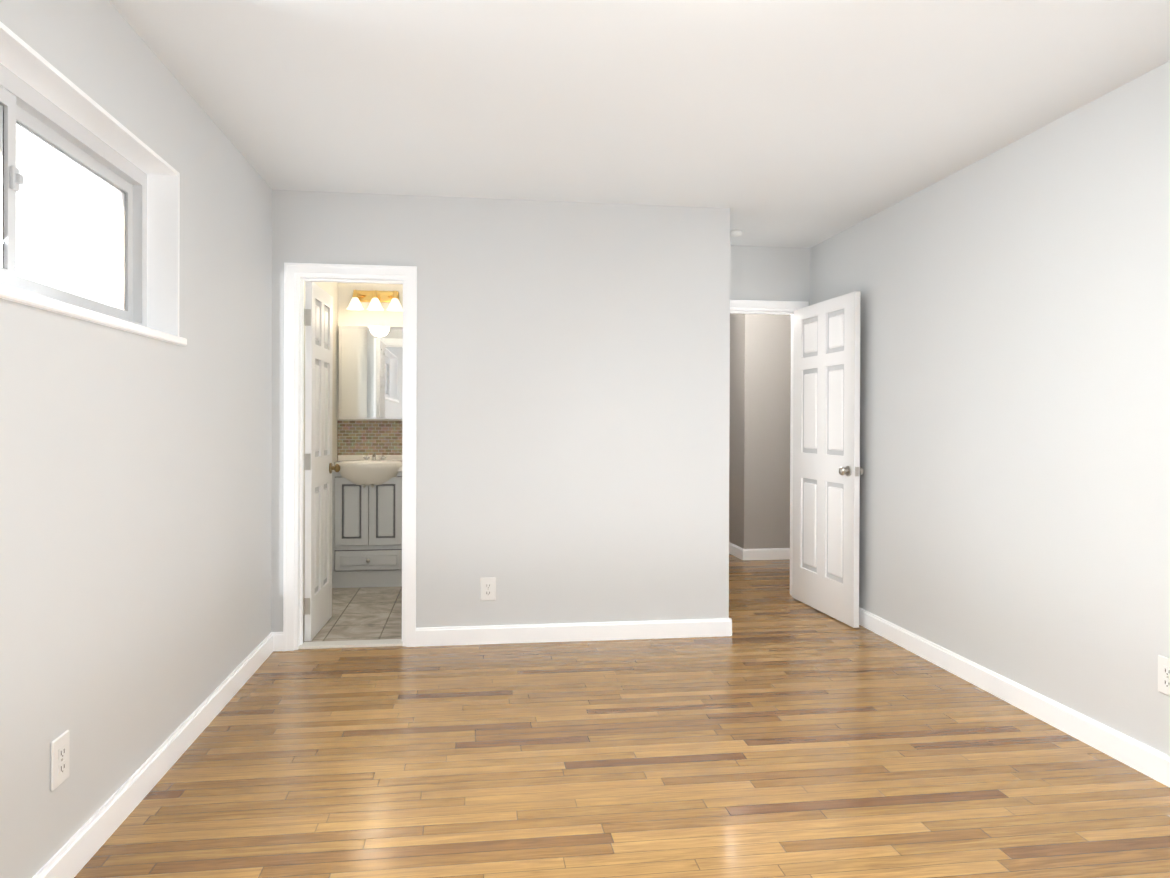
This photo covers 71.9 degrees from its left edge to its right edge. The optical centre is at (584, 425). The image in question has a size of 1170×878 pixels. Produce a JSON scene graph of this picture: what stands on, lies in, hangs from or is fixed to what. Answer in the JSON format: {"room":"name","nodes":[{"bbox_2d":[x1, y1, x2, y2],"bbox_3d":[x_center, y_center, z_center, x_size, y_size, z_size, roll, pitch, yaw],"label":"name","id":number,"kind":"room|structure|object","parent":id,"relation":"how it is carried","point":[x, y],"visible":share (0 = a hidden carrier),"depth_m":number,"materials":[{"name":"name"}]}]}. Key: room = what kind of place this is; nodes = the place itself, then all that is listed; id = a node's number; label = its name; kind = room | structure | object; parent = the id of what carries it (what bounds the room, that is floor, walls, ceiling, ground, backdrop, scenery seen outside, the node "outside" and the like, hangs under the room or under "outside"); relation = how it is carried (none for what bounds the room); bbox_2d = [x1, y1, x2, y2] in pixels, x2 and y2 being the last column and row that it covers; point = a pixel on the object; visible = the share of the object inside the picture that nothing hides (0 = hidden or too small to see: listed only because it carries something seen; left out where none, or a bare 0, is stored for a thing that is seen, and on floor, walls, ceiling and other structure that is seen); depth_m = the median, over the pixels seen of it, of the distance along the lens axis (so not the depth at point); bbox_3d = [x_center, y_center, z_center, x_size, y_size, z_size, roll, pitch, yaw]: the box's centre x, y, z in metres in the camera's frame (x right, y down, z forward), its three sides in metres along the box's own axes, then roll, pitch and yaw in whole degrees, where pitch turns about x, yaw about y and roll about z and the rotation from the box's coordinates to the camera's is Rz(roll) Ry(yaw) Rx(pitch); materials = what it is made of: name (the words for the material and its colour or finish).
{"room":"empty bedroom","nodes":[
{"label":"empty bedroom","id":0,"kind":"room"},
{"bbox_2d":[0,0,337,877],"bbox_3d":[-1.478,-0.021,2.149,0.220,2.440,8.620,0,0,-8],"label":"wall","id":1,"kind":"structure","parent":0,"point":[135,540],"depth_m":2.51,"materials":[{"name":"paint"}]},
{"bbox_2d":[50,730,69,790],"bbox_3d":[-1.357,0.865,2.088,0.010,0.126,0.086,0,0,-8],"label":"outlet","id":2,"kind":"object","parent":1,"relation":"attached to","point":[59,759],"visible":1,"depth_m":2.08,"materials":[{"name":"white plastic"}]},
{"bbox_2d":[0,21,186,345],"bbox_3d":[-1.439,-0.600,2.067,0.212,0.623,1.750,0,0,-8],"label":"sliding window","id":3,"kind":"structure","parent":1,"relation":"in","point":[89,209],"depth_m":2.43,"materials":[{"name":"white"}]},
{"bbox_2d":[33,633,272,877],"bbox_3d":[-1.226,1.153,1.145,0.015,0.098,6.315,0,0,-8],"label":"baseboard","id":4,"kind":"structure","parent":1,"relation":"attached to","point":[75,853],"depth_m":2.60,"materials":[{"name":"white wood"}]},
{"bbox_2d":[303,586,401,641],"bbox_3d":[-0.692,1.241,5.538,2.706,0.104,2.125,0,0,-8],"label":"floor","id":5,"kind":"structure","parent":0,"point":[366,613],"depth_m":5.04,"materials":[{"name":"beige tile"}]},
{"bbox_2d":[332,453,401,587],"bbox_3d":[-1.602,0.701,6.062,0.584,0.975,0.589,0,0,-8],"label":"bathroom vanity","id":6,"kind":"object","parent":5,"relation":"on","point":[366,520],"visible":0.81,"depth_m":5.88,"materials":[{"name":"grey wood"}]},
{"bbox_2d":[337,282,402,428],"bbox_3d":[-0.764,-0.029,6.537,2.386,2.440,0.120,0,0,-8],"label":"wall","id":7,"kind":"structure","parent":0,"point":[385,317],"depth_m":6.34,"materials":[{"name":"paint"}]},
{"bbox_2d":[337,420,401,460],"bbox_3d":[-1.520,0.136,6.369,0.838,0.345,0.008,0,0,-8],"label":"backsplash","id":8,"kind":"structure","parent":7,"relation":"attached to","point":[368,437],"depth_m":6.34,"materials":[{"name":"tile"}]},
{"bbox_2d":[339,326,402,418],"bbox_3d":[-1.632,-0.407,6.304,0.550,0.720,0.103,0,0,-8],"label":"bathroom mirror","id":9,"kind":"object","parent":7,"relation":"attached to","point":[370,370],"visible":0.73,"depth_m":6.25,"materials":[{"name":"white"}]},
{"bbox_2d":[347,290,402,310],"bbox_3d":[-1.624,-0.976,6.261,0.432,0.163,0.186,0,0,-8],"label":"sconce","id":10,"kind":"object","parent":7,"relation":"attached to","point":[374,298],"visible":1,"depth_m":6.25,"materials":[{"name":"white glass"}]},
{"bbox_2d":[271,189,729,631],"bbox_3d":[-0.424,-0.023,4.499,2.506,2.440,0.120,0,0,-8],"label":"wall","id":11,"kind":"structure","parent":0,"point":[573,410],"depth_m":4.47,"materials":[{"name":"paint"}]},
{"bbox_2d":[271,632,282,650],"bbox_3d":[-1.628,1.144,4.269,0.066,0.098,0.015,0,0,-8],"label":"baseboard","id":12,"kind":"structure","parent":11,"relation":"attached to","point":[277,641],"depth_m":4.26,"materials":[{"name":"white wood"}]},
{"bbox_2d":[303,282,339,640],"bbox_3d":[-1.550,0.196,4.707,0.156,1.977,0.577,0,0,-6],"label":"bathroom door","id":13,"kind":"structure","parent":11,"relation":"in","point":[318,466],"depth_m":4.61,"materials":[{"name":"white wood"}]},
{"bbox_2d":[283,263,416,650],"bbox_3d":[-1.261,0.168,4.385,0.686,2.052,0.160,0,0,-8],"label":"door frame","id":14,"kind":"structure","parent":11,"relation":"attached to","point":[297,276],"depth_m":4.33,"materials":[{"name":"white wood"}]},
{"bbox_2d":[298,639,402,648],"bbox_3d":[-1.265,1.188,4.387,0.546,0.012,0.100,0,0,-8],"label":"sill","id":15,"kind":"structure","parent":11,"relation":"attached to","point":[350,643],"depth_m":4.37,"materials":[{"name":"white stone"}]},
{"bbox_2d":[480,577,495,600],"bbox_3d":[-0.531,0.897,4.421,0.086,0.126,0.010,0,0,-8],"label":"outlet","id":16,"kind":"object","parent":11,"relation":"attached to","point":[487,588],"visible":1,"depth_m":4.42,"materials":[{"name":"white plastic"}]},
{"bbox_2d":[416,618,731,646],"bbox_3d":[-0.039,1.149,4.487,1.769,0.098,0.015,0,0,-8],"label":"baseboard","id":17,"kind":"structure","parent":11,"relation":"attached to","point":[508,634],"depth_m":4.48,"materials":[{"name":"white wood"}]},
{"bbox_2d":[74,553,1169,877],"bbox_3d":[0.675,1.252,3.861,4.960,0.100,11.420,0,0,-8],"label":"floor","id":18,"kind":"structure","parent":0,"point":[860,752],"depth_m":2.80,"materials":[{"name":"brown wood"}]},
{"bbox_2d":[109,0,1169,247],"bbox_3d":[0.685,-1.298,3.854,4.960,0.120,11.420,0,0,-8],"label":"ceiling","id":19,"kind":"structure","parent":0,"point":[791,122],"depth_m":2.97,"materials":[{"name":"paint"}]},
{"bbox_2d":[730,230,742,236],"bbox_3d":[0.966,-1.225,5.155,0.080,0.030,0.080,0,0,-8],"label":"smoke detector","id":20,"kind":"object","parent":19,"relation":"attached to","point":[735,233],"visible":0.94,"depth_m":5.13,"materials":[{"name":"white plastic"}]},
{"bbox_2d":[729,313,740,546],"bbox_3d":[1.298,-0.027,8.489,0.120,2.440,2.410,0,0,-8],"label":"wall","id":21,"kind":"structure","parent":0,"point":[734,448],"depth_m":7.44,"materials":[{"name":"paint"}]},
{"bbox_2d":[729,542,742,559],"bbox_3d":[1.243,1.144,8.364,0.015,0.098,2.410,0,0,-8],"label":"baseboard","id":22,"kind":"structure","parent":21,"relation":"attached to","point":[735,550],"depth_m":7.36,"materials":[{"name":"white wood"}]},
{"bbox_2d":[740,314,790,548],"bbox_3d":[2.054,-0.021,7.316,1.300,2.440,0.120,0,0,-8],"label":"wall","id":23,"kind":"structure","parent":0,"point":[765,378],"depth_m":7.20,"materials":[{"name":"paint"}]},
{"bbox_2d":[742,548,789,559],"bbox_3d":[1.992,1.150,7.243,1.195,0.098,0.015,0,0,-8],"label":"baseboard","id":24,"kind":"structure","parent":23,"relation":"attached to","point":[769,554],"depth_m":7.18,"materials":[{"name":"white wood"}]},
{"bbox_2d":[730,245,809,305],"bbox_3d":[1.740,-0.018,5.723,2.354,2.440,0.120,0,0,-8],"label":"wall","id":25,"kind":"structure","parent":0,"point":[765,273],"depth_m":5.60,"materials":[{"name":"paint"}]},
{"bbox_2d":[730,300,807,595],"bbox_3d":[1.067,0.169,5.631,0.954,2.062,0.160,0,0,-8],"label":"door frame","id":26,"kind":"structure","parent":25,"relation":"attached to","point":[762,307],"depth_m":5.62,"materials":[{"name":"white wood"}]},
{"bbox_2d":[792,291,863,627],"bbox_3d":[1.532,0.201,5.187,0.156,1.987,0.857,0,0,-10],"label":"bedroom door","id":27,"kind":"structure","parent":25,"relation":"in","point":[828,470],"depth_m":5.11,"materials":[{"name":"white wood"}]},
{"bbox_2d":[810,61,1169,755],"bbox_3d":[2.128,-0.008,2.004,0.120,2.440,7.354,0,0,-8],"label":"wall","id":28,"kind":"structure","parent":0,"point":[1014,409],"depth_m":3.38,"materials":[{"name":"paint"}]},
{"bbox_2d":[859,607,1169,786],"bbox_3d":[2.048,1.163,2.057,0.015,0.098,7.234,0,0,-8],"label":"baseboard","id":29,"kind":"structure","parent":28,"relation":"attached to","point":[1149,761],"depth_m":3.34,"materials":[{"name":"white wood"}]},
{"bbox_2d":[1158,655,1169,695],"bbox_3d":[1.962,0.846,2.713,0.010,0.126,0.086,0,0,-8],"label":"outlet","id":30,"kind":"object","parent":28,"relation":"attached to","point":[1163,675],"visible":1,"depth_m":2.73,"materials":[{"name":"white plastic"}]}
]}

